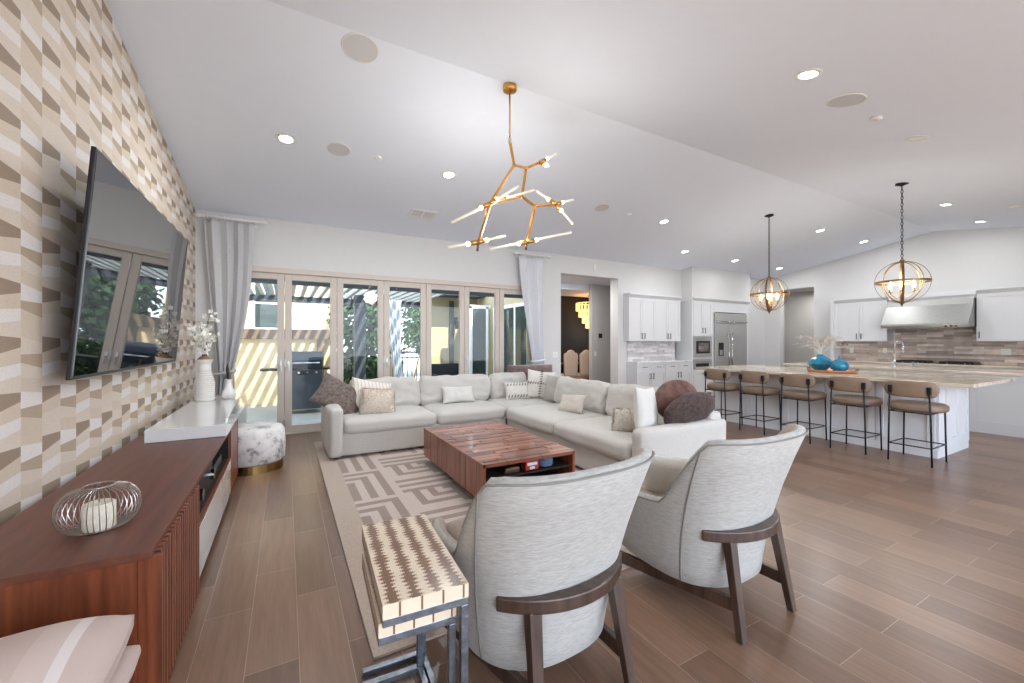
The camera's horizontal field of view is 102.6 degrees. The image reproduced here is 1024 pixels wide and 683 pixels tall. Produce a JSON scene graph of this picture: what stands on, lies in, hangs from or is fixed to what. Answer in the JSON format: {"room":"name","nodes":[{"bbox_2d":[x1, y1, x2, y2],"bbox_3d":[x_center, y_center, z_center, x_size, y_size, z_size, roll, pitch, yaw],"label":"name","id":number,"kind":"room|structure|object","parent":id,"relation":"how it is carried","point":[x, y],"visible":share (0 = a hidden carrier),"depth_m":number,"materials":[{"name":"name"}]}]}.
{"room":"living room","nodes":[
{"label":"living room","id":0,"kind":"room"},
{"bbox_2d":[0,0,194,525],"bbox_3d":[-2.316,-0.706,1.778,0.200,4.152,8.950,0,0,-29],"label":"wall","id":1,"kind":"structure","parent":0,"point":[70,84],"depth_m":2.22,"materials":[{"name":"tile"}]},
{"bbox_2d":[65,146,187,379],"bbox_3d":[-2.815,-0.411,3.102,0.202,1.221,2.290,0,0,-29],"label":"television","id":2,"kind":"object","parent":1,"relation":"attached to","point":[126,315],"visible":1,"depth_m":2.61,"materials":[{"name":"glass"}]},
{"bbox_2d":[195,209,764,394],"bbox_3d":[1.466,-0.355,8.869,13.670,3.450,0.320,0,0,-29],"label":"wall","id":3,"kind":"structure","parent":0,"point":[277,243],"depth_m":7.17,"materials":[{"name":"paint"}]},
{"bbox_2d":[194,213,267,227],"bbox_3d":[-3.845,-1.670,5.650,0.830,0.100,0.191,0,0,-29],"label":"curtain rod","id":4,"kind":"object","parent":3,"relation":"attached to","point":[196,214],"visible":0.99,"depth_m":5.58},
{"bbox_2d":[204,219,253,394],"bbox_3d":[-3.847,-0.140,5.576,0.561,2.980,0.188,0,0,-29],"label":"curtain","id":5,"kind":"object","parent":4,"relation":"hanging from","point":[229,245],"visible":0.71,"depth_m":5.56,"materials":[{"name":"fabric"}]},
{"bbox_2d":[232,271,285,425],"bbox_3d":[-3.659,0.175,5.881,0.724,2.350,0.097,0,0,-29],"label":"door","id":6,"kind":"structure","parent":3,"relation":"in","point":[281,284],"depth_m":6.02,"materials":[{"name":"beige wood"}]},
{"bbox_2d":[285,274,336,432],"bbox_3d":[-3.042,0.175,6.221,0.706,2.350,0.097,0,0,-29],"label":"door","id":7,"kind":"structure","parent":3,"relation":"in","point":[289,278],"depth_m":6.10,"materials":[{"name":"beige wood"}]},
{"bbox_2d":[337,277,384,381],"bbox_3d":[-2.416,0.175,6.579,0.724,2.350,0.074,0,0,-29],"label":"door","id":8,"kind":"structure","parent":3,"relation":"in","point":[340,281],"depth_m":6.60,"materials":[{"name":"beige wood"}]},
{"bbox_2d":[252,266,521,434],"bbox_3d":[-1.799,0.145,6.950,5.160,2.450,0.190,0,0,-29],"label":"trim","id":9,"kind":"structure","parent":3,"relation":"attached to","point":[254,268],"depth_m":6.59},
{"bbox_2d":[384,281,425,377],"bbox_3d":[-1.794,0.175,6.909,0.706,2.350,0.097,0,0,-29],"label":"door","id":10,"kind":"structure","parent":3,"relation":"in","point":[387,284],"depth_m":6.91,"materials":[{"name":"beige wood"}]},
{"bbox_2d":[426,284,465,375],"bbox_3d":[-1.168,0.175,7.267,0.724,2.350,0.074,0,0,-29],"label":"door","id":11,"kind":"structure","parent":3,"relation":"in","point":[462,295],"depth_m":7.25,"materials":[{"name":"beige wood"}]},
{"bbox_2d":[464,286,498,373],"bbox_3d":[-0.546,0.175,7.597,0.706,2.350,0.097,0,0,-29],"label":"door","id":12,"kind":"structure","parent":3,"relation":"in","point":[467,290],"depth_m":7.59,"materials":[{"name":"beige wood"}]},
{"bbox_2d":[499,289,531,373],"bbox_3d":[0.080,0.175,7.955,0.724,2.350,0.074,0,0,-29],"label":"door","id":13,"kind":"structure","parent":3,"relation":"in","point":[502,292],"depth_m":7.80,"materials":[{"name":"beige wood"}]},
{"bbox_2d":[513,251,550,257],"bbox_3d":[0.371,-1.670,7.975,0.860,0.100,0.191,0,0,-29],"label":"curtain rod","id":14,"kind":"object","parent":3,"relation":"attached to","point":[516,253],"visible":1,"depth_m":7.91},
{"bbox_2d":[519,256,545,364],"bbox_3d":[0.403,-0.140,7.910,0.597,2.980,0.189,0,0,-33],"label":"curtain","id":15,"kind":"object","parent":14,"relation":"hanging from","point":[531,268],"visible":0.66,"depth_m":7.93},
{"bbox_2d":[623,293,656,340],"bbox_3d":[2.935,-0.542,9.368,0.845,1.075,0.215,0,0,-29],"label":"upper cabinet","id":16,"kind":"object","parent":3,"relation":"attached to","point":[639,310],"visible":1,"depth_m":9.26,"materials":[{"name":"white paint"}]},
{"bbox_2d":[627,342,674,361],"bbox_3d":[3.304,0.227,9.692,1.575,0.454,0.015,0,0,-29],"label":"backsplash","id":17,"kind":"structure","parent":3,"relation":"attached to","point":[636,351],"depth_m":9.66,"materials":[{"name":"tile"}]},
{"bbox_2d":[656,295,681,340],"bbox_3d":[3.675,-0.542,9.776,0.845,1.075,0.215,0,0,-29],"label":"upper cabinet","id":18,"kind":"object","parent":3,"relation":"attached to","point":[667,307],"visible":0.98,"depth_m":9.70,"materials":[{"name":"white paint"}]},
{"bbox_2d":[105,0,1023,279],"bbox_3d":[3.703,-2.087,4.810,13.670,1.287,9.450,0,0,-29],"label":"ceiling","id":19,"kind":"structure","parent":0,"point":[694,115],"depth_m":4.00,"materials":[{"name":"paint"}]},
{"bbox_2d":[341,32,378,62],"bbox_3d":[-1.215,-2.344,3.281,0.285,0.054,0.281,0,0,-24],"label":"ceiling speaker","id":20,"kind":"object","parent":19,"relation":"attached to","point":[359,47],"visible":1,"depth_m":3.27},
{"bbox_2d":[448,82,573,250],"bbox_3d":[0.036,-1.548,3.823,1.615,1.651,0.416,0,0,-38],"label":"chandelier","id":21,"kind":"object","parent":19,"relation":"hanging from","point":[509,88],"visible":1,"depth_m":3.79,"materials":[{"name":"gold metal"}]},
{"bbox_2d":[750,214,788,312],"bbox_3d":[4.551,-1.367,7.259,0.592,1.754,0.592,0,0,-29],"label":"orb pendant","id":22,"kind":"object","parent":19,"relation":"hanging from","point":[768,298],"visible":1,"depth_m":7.25,"materials":[{"name":"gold metal"}]},
{"bbox_2d":[826,93,866,107],"bbox_3d":[2.922,-2.105,3.586,0.285,0.054,0.281,0,0,-24],"label":"ceiling speaker","id":23,"kind":"object","parent":19,"relation":"attached to","point":[850,99],"visible":1,"depth_m":3.57},
{"bbox_2d":[874,182,931,305],"bbox_3d":[5.480,-1.361,5.761,0.592,1.741,0.592,0,0,-29],"label":"orb pendant","id":24,"kind":"object","parent":19,"relation":"hanging from","point":[902,261],"visible":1,"depth_m":5.75,"materials":[{"name":"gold metal"}]},
{"bbox_2d":[561,296,588,372],"bbox_3d":[1.231,-0.130,12.040,3.780,3.000,0.100,0,0,-29],"label":"wall","id":25,"kind":"structure","parent":0,"point":[574,334],"depth_m":12.30,"materials":[{"name":"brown paint"}]},
{"bbox_2d":[561,275,609,297],"bbox_3d":[1.903,-1.540,10.841,4.000,0.380,2.850,0,0,-29],"label":"ceiling","id":26,"kind":"structure","parent":0,"point":[572,286],"depth_m":10.60,"materials":[{"name":"paint"}]},
{"bbox_2d":[168,395,1023,682],"bbox_3d":[3.862,1.430,6.696,15.770,0.120,12.000,0,0,-29],"label":"floor","id":27,"kind":"structure","parent":0,"point":[903,569],"depth_m":2.23,"materials":[{"name":"brown wood"}]},
{"bbox_2d":[0,419,237,682],"bbox_3d":[-2.268,1.060,2.649,0.626,0.620,3.010,0,0,-29],"label":"media console","id":28,"kind":"object","parent":27,"relation":"on","point":[149,567],"visible":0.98,"depth_m":1.60,"materials":[{"name":"brown wood"}]},
{"bbox_2d":[52,481,141,535],"bbox_3d":[-1.653,0.661,1.641,0.252,0.176,0.253,0,0,-29],"label":"wire lantern","id":29,"kind":"object","parent":28,"relation":"on","point":[76,532],"visible":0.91,"depth_m":1.60,"materials":[{"name":"silver metal"}]},
{"bbox_2d":[81,498,115,532],"bbox_3d":[-1.653,0.686,1.641,0.100,0.120,0.100,0,0,-29],"label":"pillar candle","id":30,"kind":"object","parent":29,"relation":"in","point":[109,507],"visible":0.77,"depth_m":1.61,"materials":[{"name":"wax"}]},
{"bbox_2d":[197,460,214,505],"bbox_3d":[-2.105,0.924,2.591,0.315,0.168,0.670,0,0,-29],"label":"receiver","id":31,"kind":"object","parent":28,"relation":"on","point":[208,476],"visible":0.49,"depth_m":2.68,"materials":[{"name":"black plastic"}]},
{"bbox_2d":[144,388,248,442],"bbox_3d":[-3.005,0.975,4.082,0.498,0.790,2.190,0,0,-29],"label":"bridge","id":32,"kind":"object","parent":27,"relation":"on","point":[216,417],"visible":0.79,"depth_m":3.41,"materials":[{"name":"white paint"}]},
{"bbox_2d":[185,309,219,401],"bbox_3d":[-3.388,0.142,4.471,0.286,1.022,0.339,0,0,-12],"label":"ribbed vase","id":33,"kind":"object","parent":32,"relation":"on","point":[204,382],"visible":1,"depth_m":4.48,"materials":[{"name":"white ceramic"}]},
{"bbox_2d":[238,421,285,475],"bbox_3d":[-2.790,1.135,4.440,0.596,0.470,0.596,0,0,-29],"label":"round ottoman","id":34,"kind":"object","parent":27,"relation":"on","point":[261,445],"visible":0.82,"depth_m":4.25,"materials":[{"name":"white fabric"}]},
{"bbox_2d":[362,551,455,682],"bbox_3d":[-0.385,1.100,1.463,0.238,0.540,0.465,0,0,-26],"label":"table","id":35,"kind":"object","parent":27,"relation":"on","point":[417,627],"visible":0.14,"depth_m":1.30,"materials":[{"name":"metal"}]},
{"bbox_2d":[362,514,468,682],"bbox_3d":[-0.377,1.064,1.488,0.260,0.612,0.570,0,0,-26],"label":"table","id":36,"kind":"object","parent":27,"relation":"on","point":[413,574],"visible":1,"depth_m":1.36,"materials":[{"name":"wood"}]},
{"bbox_2d":[314,441,638,659],"bbox_3d":[-0.319,1.364,4.380,3.010,0.012,4.320,0,0,-29],"label":"area rug","id":37,"kind":"object","parent":27,"relation":"on","point":[374,487],"visible":0.19,"depth_m":3.57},
{"bbox_2d":[424,421,574,495],"bbox_3d":[-0.217,1.169,4.174,0.913,0.378,1.600,0,0,-29],"label":"coffee table","id":38,"kind":"object","parent":37,"relation":"on","point":[470,454],"visible":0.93,"depth_m":3.82,"materials":[{"name":"brown wood"}]},
{"bbox_2d":[486,457,569,480],"bbox_3d":[-0.012,1.117,3.802,0.850,0.015,0.690,0,0,-29],"label":"shelf","id":39,"kind":"object","parent":38,"relation":"attached to","point":[558,462],"depth_m":3.56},
{"bbox_2d":[321,371,725,469],"bbox_3d":[-0.238,0.921,4.880,3.481,0.874,3.734,0,0,-29],"label":"sectional sofa","id":40,"kind":"object","parent":37,"relation":"on","point":[419,405],"visible":0.7,"depth_m":4.97,"materials":[{"name":"fabric"}]},
{"bbox_2d":[308,372,358,414],"bbox_3d":[-2.169,0.705,5.177,0.741,0.652,0.283,0,0,-29],"label":"fur pillow","id":41,"kind":"object","parent":40,"relation":"on","point":[331,390],"visible":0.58,"depth_m":5.09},
{"bbox_2d":[352,377,390,408],"bbox_3d":[-1.864,0.710,5.390,0.600,0.493,0.261,0,0,-29],"label":"pleated pillow","id":42,"kind":"object","parent":40,"relation":"on","point":[357,383],"visible":0.42,"depth_m":5.36,"materials":[{"name":"fabric"}]},
{"bbox_2d":[359,386,395,414],"bbox_3d":[-1.695,0.763,5.189,0.496,0.395,0.311,0,0,-29],"label":"shaggy pillow","id":43,"kind":"object","parent":40,"relation":"on","point":[379,400],"visible":0.78,"depth_m":5.11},
{"bbox_2d":[346,377,420,405],"bbox_3d":[-1.781,0.725,5.718,1.002,0.482,0.330,0,0,-29],"label":"cushion","id":44,"kind":"object","parent":40,"relation":"on","point":[408,389],"depth_m":5.73,"materials":[{"name":"fabric"}]},
{"bbox_2d":[343,405,436,433],"bbox_3d":[-1.656,0.999,5.372,1.143,0.228,0.918,0,0,-29],"label":"seat cushion","id":45,"kind":"object","parent":40,"relation":"on","point":[406,419],"depth_m":5.02,"materials":[{"name":"fabric"}]},
{"bbox_2d":[418,373,490,404],"bbox_3d":[-0.862,0.727,6.226,1.170,0.481,0.328,0,0,-29],"label":"cushion","id":46,"kind":"object","parent":40,"relation":"on","point":[430,392],"depth_m":6.07,"materials":[{"name":"fabric"}]},
{"bbox_2d":[441,385,474,403],"bbox_3d":[-0.785,0.770,5.982,0.500,0.239,0.164,0,0,-29],"label":"lumbar pillow","id":47,"kind":"object","parent":40,"relation":"on","point":[461,393],"visible":1,"depth_m":5.92,"materials":[{"name":"white fabric"}]},
{"bbox_2d":[420,400,505,424],"bbox_3d":[-0.721,1.001,5.890,1.043,0.230,0.918,0,0,-29],"label":"seat cushion","id":48,"kind":"object","parent":40,"relation":"on","point":[455,413],"depth_m":5.57,"materials":[{"name":"fabric"}]},
{"bbox_2d":[489,371,527,398],"bbox_3d":[-0.055,0.725,6.665,0.724,0.473,0.330,0,0,-29],"label":"cushion","id":49,"kind":"object","parent":40,"relation":"on","point":[497,389],"depth_m":6.49,"materials":[{"name":"fabric"}]},
{"bbox_2d":[504,382,530,399],"bbox_3d":[0.091,0.770,6.379,0.421,0.267,0.184,0,0,-21],"label":"pillow","id":50,"kind":"object","parent":40,"relation":"on","point":[513,390],"visible":0.91,"depth_m":6.32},
{"bbox_2d":[488,397,555,416],"bbox_3d":[0.136,1.000,6.327,0.919,0.228,0.971,0,0,-29],"label":"seat cushion","id":51,"kind":"object","parent":40,"relation":"on","point":[501,401],"depth_m":6.09,"materials":[{"name":"fabric"}]},
{"bbox_2d":[507,364,552,374],"bbox_3d":[0.331,0.540,7.105,0.902,0.277,0.199,0,0,-24],"label":"fur throw","id":52,"kind":"object","parent":40,"relation":"on","point":[542,367],"visible":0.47,"depth_m":7.03,"materials":[{"name":"fur"}]},
{"bbox_2d":[527,369,556,398],"bbox_3d":[0.449,0.680,6.430,0.519,0.492,0.224,0,0,-1],"label":"pillow","id":53,"kind":"object","parent":40,"relation":"on","point":[536,383],"visible":0.68,"depth_m":6.38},
{"bbox_2d":[543,375,569,401],"bbox_3d":[0.655,0.710,6.138,0.207,0.407,0.428,0,0,-43],"label":"pillow","id":54,"kind":"object","parent":40,"relation":"on","point":[549,393],"visible":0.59,"depth_m":6.12,"materials":[{"name":"fabric"}]},
{"bbox_2d":[507,403,608,434],"bbox_3d":[0.600,0.999,5.418,0.987,0.234,1.175,0,0,-29],"label":"seat cushion","id":55,"kind":"object","parent":40,"relation":"on","point":[536,418],"depth_m":5.14,"materials":[{"name":"fabric"}]},
{"bbox_2d":[558,394,586,413],"bbox_3d":[0.766,0.795,5.242,0.391,0.246,0.200,0,0,42],"label":"pillow","id":56,"kind":"object","parent":40,"relation":"on","point":[569,403],"visible":0.9,"depth_m":5.16,"materials":[{"name":"beige fabric"}]},
{"bbox_2d":[554,376,612,414],"bbox_3d":[0.960,0.730,5.606,0.319,0.461,1.103,0,0,-29],"label":"cushion","id":57,"kind":"object","parent":40,"relation":"on","point":[596,392],"depth_m":5.33,"materials":[{"name":"fabric"}]},
{"bbox_2d":[554,416,632,459],"bbox_3d":[1.167,1.000,4.390,0.987,0.231,1.214,0,0,-29],"label":"seat cushion","id":58,"kind":"object","parent":40,"relation":"on","point":[593,435],"depth_m":4.16,"materials":[{"name":"fabric"}]},
{"bbox_2d":[611,407,635,431],"bbox_3d":[1.188,0.795,4.105,0.397,0.266,0.233,0,0,22],"label":"fringed pillow","id":59,"kind":"object","parent":40,"relation":"on","point":[622,418],"visible":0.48,"depth_m":4.08,"materials":[{"name":"beige fabric"}]},
{"bbox_2d":[605,384,664,424],"bbox_3d":[1.480,0.731,4.659,0.313,0.461,1.066,0,0,-29],"label":"cushion","id":60,"kind":"object","parent":40,"relation":"on","point":[616,395],"depth_m":4.83,"materials":[{"name":"fabric"}]},
{"bbox_2d":[634,387,657,428],"bbox_3d":[1.294,0.670,3.953,0.171,0.504,0.524,0,0,36],"label":"square pillow","id":61,"kind":"object","parent":40,"relation":"on","point":[645,405],"visible":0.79,"depth_m":3.81,"materials":[{"name":"white fabric"}]},
{"bbox_2d":[655,379,696,416],"bbox_3d":[1.727,0.610,4.284,0.590,0.411,0.222,0,0,-29],"label":"pillow","id":62,"kind":"object","parent":40,"relation":"on","point":[671,390],"visible":0.44,"depth_m":4.22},
{"bbox_2d":[663,392,714,423],"bbox_3d":[1.728,0.670,3.990,0.677,0.366,0.232,0,0,-29],"label":"pillow","id":63,"kind":"object","parent":40,"relation":"on","point":[692,406],"visible":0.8,"depth_m":3.86,"materials":[{"name":"fabric"}]},
{"bbox_2d":[432,447,654,682],"bbox_3d":[0.087,0.906,1.788,0.824,0.938,0.919,0,0,-32],"label":"armchair","id":64,"kind":"object","parent":27,"relation":"on","point":[539,557],"visible":0.91,"depth_m":1.45,"materials":[{"name":"fabric"}]},
{"bbox_2d":[446,517,464,541],"bbox_3d":[0.014,0.970,1.905,0.522,0.194,0.643,0,0,-32],"label":"seat cushion","id":65,"kind":"object","parent":64,"relation":"on","point":[454,527],"depth_m":1.97,"materials":[{"name":"fabric"}]},
{"bbox_2d":[561,350,577,377],"bbox_3d":[1.394,0.793,10.771,0.523,1.156,0.560,0,0,-29],"label":"dining chair","id":66,"kind":"object","parent":27,"relation":"on","point":[570,358],"visible":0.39,"depth_m":10.53,"materials":[{"name":"fabric"}]},
{"bbox_2d":[627,363,664,388],"bbox_3d":[3.035,0.932,9.497,0.905,0.875,0.576,0,0,-29],"label":"base cabinet","id":67,"kind":"object","parent":27,"relation":"on","point":[649,375],"visible":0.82,"depth_m":9.25,"materials":[{"name":"white paint"}]},
{"bbox_2d":[665,362,690,383],"bbox_3d":[3.832,0.932,9.936,0.905,0.875,0.576,0,0,-29],"label":"base cabinet","id":68,"kind":"object","parent":27,"relation":"on","point":[678,370],"visible":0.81,"depth_m":9.71,"materials":[{"name":"white paint"}]},
{"bbox_2d":[676,297,750,395],"bbox_3d":[5.292,0.142,10.710,2.330,2.455,0.530,0,0,-29],"label":"tall cabinet","id":69,"kind":"object","parent":27,"relation":"on","point":[696,315],"visible":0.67,"depth_m":10.18,"materials":[{"name":"white paint"}]},
{"bbox_2d":[693,337,711,356],"bbox_3d":[4.644,0.135,10.302,0.690,0.500,0.439,0,0,-29],"label":"microwave","id":70,"kind":"object","parent":69,"relation":"in","point":[702,346],"visible":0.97,"depth_m":10.12,"materials":[{"name":"metal"}]},
{"bbox_2d":[620,424,808,645],"bbox_3d":[1.052,0.906,2.291,0.824,0.938,0.919,0,0,-31],"label":"armchair","id":71,"kind":"object","parent":27,"relation":"on","point":[710,530],"visible":0.85,"depth_m":1.97,"materials":[{"name":"white fabric"}]},
{"bbox_2d":[640,483,664,496],"bbox_3d":[0.982,0.970,2.410,0.522,0.194,0.643,0,0,-31],"label":"seat cushion","id":72,"kind":"object","parent":71,"relation":"on","point":[641,489],"depth_m":2.38,"materials":[{"name":"fabric"}]},
{"bbox_2d":[642,455,689,493],"bbox_3d":[0.952,0.790,2.374,0.400,0.267,0.177,0,0,23],"label":"chair pillow","id":73,"kind":"object","parent":71,"relation":"on","point":[662,471],"visible":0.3,"depth_m":2.34,"materials":[{"name":"white fabric"}]},
{"bbox_2d":[704,368,742,424],"bbox_3d":[3.503,0.907,6.795,0.494,0.927,0.510,0,0,-29],"label":"bar stool","id":74,"kind":"object","parent":27,"relation":"on","point":[709,373],"visible":0.96,"depth_m":6.65,"materials":[{"name":"beige leather"}]},
{"bbox_2d":[714,313,747,394],"bbox_3d":[5.614,0.310,10.851,1.350,2.080,0.554,0,0,-29],"label":"refrigerator","id":75,"kind":"object","parent":27,"relation":"on","point":[730,330],"visible":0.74,"depth_m":10.62,"materials":[{"name":"metal"}]},
{"bbox_2d":[738,370,780,434],"bbox_3d":[3.792,0.907,6.270,0.494,0.927,0.510,0,0,-29],"label":"bar stool","id":76,"kind":"object","parent":27,"relation":"on","point":[757,377],"visible":1,"depth_m":6.14,"materials":[{"name":"beige leather"}]},
{"bbox_2d":[779,373,826,443],"bbox_3d":[4.082,0.907,5.744,0.494,0.927,0.510,0,0,-29],"label":"bar stool","id":77,"kind":"object","parent":27,"relation":"on","point":[785,379],"visible":1,"depth_m":5.61,"materials":[{"name":"beige leather"}]},
{"bbox_2d":[830,300,840,359],"bbox_3d":[8.081,0.170,10.238,0.358,2.400,0.070,0,0,-29],"label":"end panel","id":78,"kind":"object","parent":27,"relation":"on","point":[834,354],"visible":0.36,"depth_m":10.16,"materials":[{"name":"white paint"}]},
{"bbox_2d":[715,372,968,458],"bbox_3d":[4.737,0.933,6.272,1.072,0.874,2.852,0,0,-29],"label":"kitchen island","id":79,"kind":"object","parent":27,"relation":"on","point":[917,426],"visible":0.43,"depth_m":5.37,"materials":[{"name":"white paint"}]},
{"bbox_2d":[695,365,1014,387],"bbox_3d":[4.751,0.474,6.193,1.540,0.039,3.380,0,0,-29],"label":"island countertop","id":80,"kind":"structure","parent":79,"relation":"on","point":[878,376],"depth_m":5.49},
{"bbox_2d":[806,367,858,372],"bbox_3d":[4.763,0.423,6.108,0.570,0.060,0.651,0,0,-29],"label":"serving tray","id":81,"kind":"object","parent":80,"relation":"on","point":[829,370],"visible":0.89,"depth_m":5.95,"materials":[{"name":"brown wood"}]},
{"bbox_2d":[793,334,861,369],"bbox_3d":[4.734,0.152,6.160,0.834,0.580,0.884,0,0,-29],"label":"vase","id":82,"kind":"object","parent":81,"relation":"on","point":[818,362],"visible":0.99,"depth_m":6.17,"materials":[{"name":"blue ceramic"}]},
{"bbox_2d":[827,376,882,454],"bbox_3d":[4.372,0.907,5.219,0.494,0.927,0.510,0,0,-29],"label":"bar stool","id":83,"kind":"object","parent":27,"relation":"on","point":[846,384],"visible":1,"depth_m":5.10,"materials":[{"name":"beige leather"}]},
{"bbox_2d":[789,365,1023,437],"bbox_3d":[7.271,0.933,6.915,1.112,0.874,4.332,0,0,-29],"label":"kitchen island","id":84,"kind":"object","parent":27,"relation":"on","point":[998,409],"visible":0.3,"depth_m":6.04,"materials":[{"name":"grey paint"}]},
{"bbox_2d":[783,362,1023,375],"bbox_3d":[7.282,0.474,6.914,1.170,0.039,4.480,0,0,-29],"label":"island countertop","id":85,"kind":"structure","parent":84,"relation":"on","point":[1006,372],"depth_m":6.84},
{"bbox_2d":[884,380,949,467],"bbox_3d":[4.652,0.907,4.711,0.494,0.927,0.510,0,0,-29],"label":"bar stool","id":86,"kind":"object","parent":27,"relation":"on","point":[913,389],"visible":1,"depth_m":4.60,"materials":[{"name":"beige leather"}]},
{"bbox_3d":[-1.352,1.139,0.919,0.622,0.462,0.644,0,0,-29],"label":"bench","id":87,"kind":"object","parent":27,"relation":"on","visible":0},
{"bbox_2d":[0,614,134,682],"bbox_3d":[-1.265,0.856,0.971,0.484,0.206,0.403,0,0,-29],"label":"striped pillow","id":88,"kind":"object","parent":87,"relation":"on","point":[90,649],"visible":1,"depth_m":1.04,"materials":[{"name":"fabric"}]},
{"bbox_2d":[109,646,139,682],"bbox_3d":[-1.248,0.917,0.990,0.480,0.062,0.364,0,0,-29],"label":"folded blanket","id":89,"kind":"object","parent":87,"relation":"on","point":[123,673],"visible":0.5,"depth_m":1.15,"materials":[{"name":"fabric"}]},
{"bbox_3d":[9.941,0.933,6.547,0.646,0.875,1.200,0,0,-29],"label":"base cabinet","id":90,"kind":"object","parent":27,"relation":"on","visible":0},
{"bbox_2d":[832,360,1023,368],"bbox_3d":[9.107,0.474,8.074,0.626,0.039,4.690,0,0,-29],"label":"countertop","id":91,"kind":"structure","parent":90,"relation":"on","point":[848,361],"depth_m":8.24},
{"bbox_2d":[589,284,609,382],"bbox_3d":[1.903,-0.130,10.841,4.000,3.000,2.850,0,0,-29],"label":"wall","id":92,"kind":"structure","parent":0,"point":[599,295],"depth_m":10.74,"materials":[{"name":"grey paint"}]},
{"bbox_2d":[680,266,749,301],"bbox_3d":[4.518,-1.560,10.198,4.200,1.140,0.300,0,0,-29],"label":"wall","id":93,"kind":"structure","parent":0,"point":[695,281],"depth_m":10.34,"materials":[{"name":"paint"}]},
{"bbox_2d":[784,287,813,366],"bbox_3d":[8.458,-0.130,11.742,1.350,3.000,2.800,0,0,-29],"label":"wall","id":94,"kind":"structure","parent":0,"point":[799,306],"depth_m":12.42,"materials":[{"name":"grey paint"}]},
{"bbox_2d":[765,226,1023,366],"bbox_3d":[9.541,-0.630,8.171,0.200,4.000,8.700,0,0,-29],"label":"wall","id":95,"kind":"structure","parent":0,"point":[965,259],"depth_m":9.16,"materials":[{"name":"paint"}]},
{"bbox_2d":[833,296,892,340],"bbox_3d":[8.329,-0.517,9.752,0.385,1.025,1.020,0,0,-29],"label":"upper cabinet","id":96,"kind":"object","parent":95,"relation":"attached to","point":[860,319],"visible":0.91,"depth_m":9.64,"materials":[{"name":"white paint"}]},
{"bbox_2d":[881,297,976,328],"bbox_3d":[8.732,-0.570,8.604,0.771,0.590,1.320,0,0,-29],"label":"range hood","id":97,"kind":"object","parent":95,"relation":"attached to","point":[956,312],"visible":0.92,"depth_m":8.40,"materials":[{"name":"metal"}]},
{"bbox_2d":[841,327,1023,365],"bbox_3d":[9.341,0.082,8.312,0.011,0.744,4.500,0,0,-29],"label":"backsplash","id":98,"kind":"structure","parent":95,"relation":"attached to","point":[938,344],"depth_m":8.76,"materials":[{"name":"tile"}]},
{"bbox_2d":[888,289,976,302],"bbox_3d":[8.933,-0.953,8.723,0.328,0.165,1.345,0,0,-29],"label":"valance","id":99,"kind":"object","parent":95,"relation":"attached to","point":[967,293],"visible":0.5,"depth_m":8.50,"materials":[{"name":"white paint"}]},
{"bbox_2d":[976,285,1023,340],"bbox_3d":[9.408,-0.517,7.795,0.385,1.025,0.720,0,0,-29],"label":"upper cabinet","id":100,"kind":"object","parent":95,"relation":"attached to","point":[1000,310],"visible":1,"depth_m":7.76,"materials":[{"name":"white paint"}]},
{"label":"outside","id":101,"kind":"structure","parent":0,"visible":0},
{"bbox_2d":[247,355,419,426],"bbox_3d":[-1.897,1.472,13.799,30.000,0.195,54.000,0,0,-29],"label":"patio","id":102,"kind":"structure","parent":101,"point":[267,412],"depth_m":7.94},
{"bbox_2d":[235,329,329,405],"bbox_3d":[-7.255,0.550,7.962,6.980,1.640,0.350,0,0,-29],"label":"wall","id":103,"kind":"structure","parent":102,"relation":"on","point":[258,347],"depth_m":8.90,"materials":[{"name":"beige paint"}]},
{"bbox_2d":[244,283,329,329],"bbox_3d":[-11.666,-1.830,12.981,10.900,6.400,5.000,0,0,-29],"label":"neighbor house","id":104,"kind":"structure","parent":102,"relation":"on","point":[260,314],"depth_m":13.25,"materials":[{"name":"beige paint"}]},
{"bbox_2d":[260,351,329,410],"bbox_3d":[-4.092,0.740,8.024,1.420,1.099,0.634,0,0,-29],"label":"barbecue grill","id":105,"kind":"object","parent":102,"relation":"on","point":[307,366],"visible":0.57,"depth_m":7.83,"materials":[{"name":"black metal"}]},
{"bbox_2d":[326,289,376,357],"bbox_3d":[-4.906,-0.375,13.625,2.362,3.502,2.243,0,0,-29],"label":"leafy tree","id":106,"kind":"object","parent":102,"relation":"on","point":[371,311],"visible":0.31,"depth_m":13.03,"materials":[{"name":"green plant"}]},
{"bbox_2d":[343,351,403,382],"bbox_3d":[-0.609,0.777,14.557,11.133,1.226,1.438,0,0,-29],"label":"hedge","id":107,"kind":"object","parent":102,"relation":"on","point":[372,363],"visible":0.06,"depth_m":11.88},
{"bbox_2d":[249,274,522,378],"bbox_3d":[-4.710,0.100,8.337,9.800,2.540,3.450,0,0,-29],"label":"pergola","id":108,"kind":"object","parent":102,"relation":"on","point":[359,294],"visible":0.27,"depth_m":9.42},
{"bbox_2d":[390,300,401,377],"bbox_3d":[-2.804,0.110,9.761,0.482,2.201,0.085,0,0,-29],"label":"curtain","id":109,"kind":"object","parent":108,"relation":"hanging from","point":[395,305],"visible":0.73,"depth_m":9.78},
{"bbox_2d":[404,308,419,355],"bbox_3d":[-3.004,-0.305,16.567,2.562,3.361,2.585,0,0,-29],"label":"leafy tree","id":110,"kind":"object","parent":102,"relation":"on","point":[414,327],"visible":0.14,"depth_m":16.08,"materials":[{"name":"green plant"}]},
{"bbox_2d":[431,363,458,375],"bbox_3d":[-1.416,0.945,9.405,0.720,0.850,0.699,0,0,-29],"label":"armchair","id":111,"kind":"object","parent":102,"relation":"on","point":[446,368],"visible":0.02,"depth_m":9.64,"materials":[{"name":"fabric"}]},
{"bbox_2d":[390,294,525,376],"bbox_3d":[-0.985,-0.230,10.971,5.812,3.200,1.868,0,0,40],"label":"house wing","id":112,"kind":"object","parent":102,"relation":"on","point":[444,335],"visible":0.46,"depth_m":11.03,"materials":[{"name":"beige paint"}]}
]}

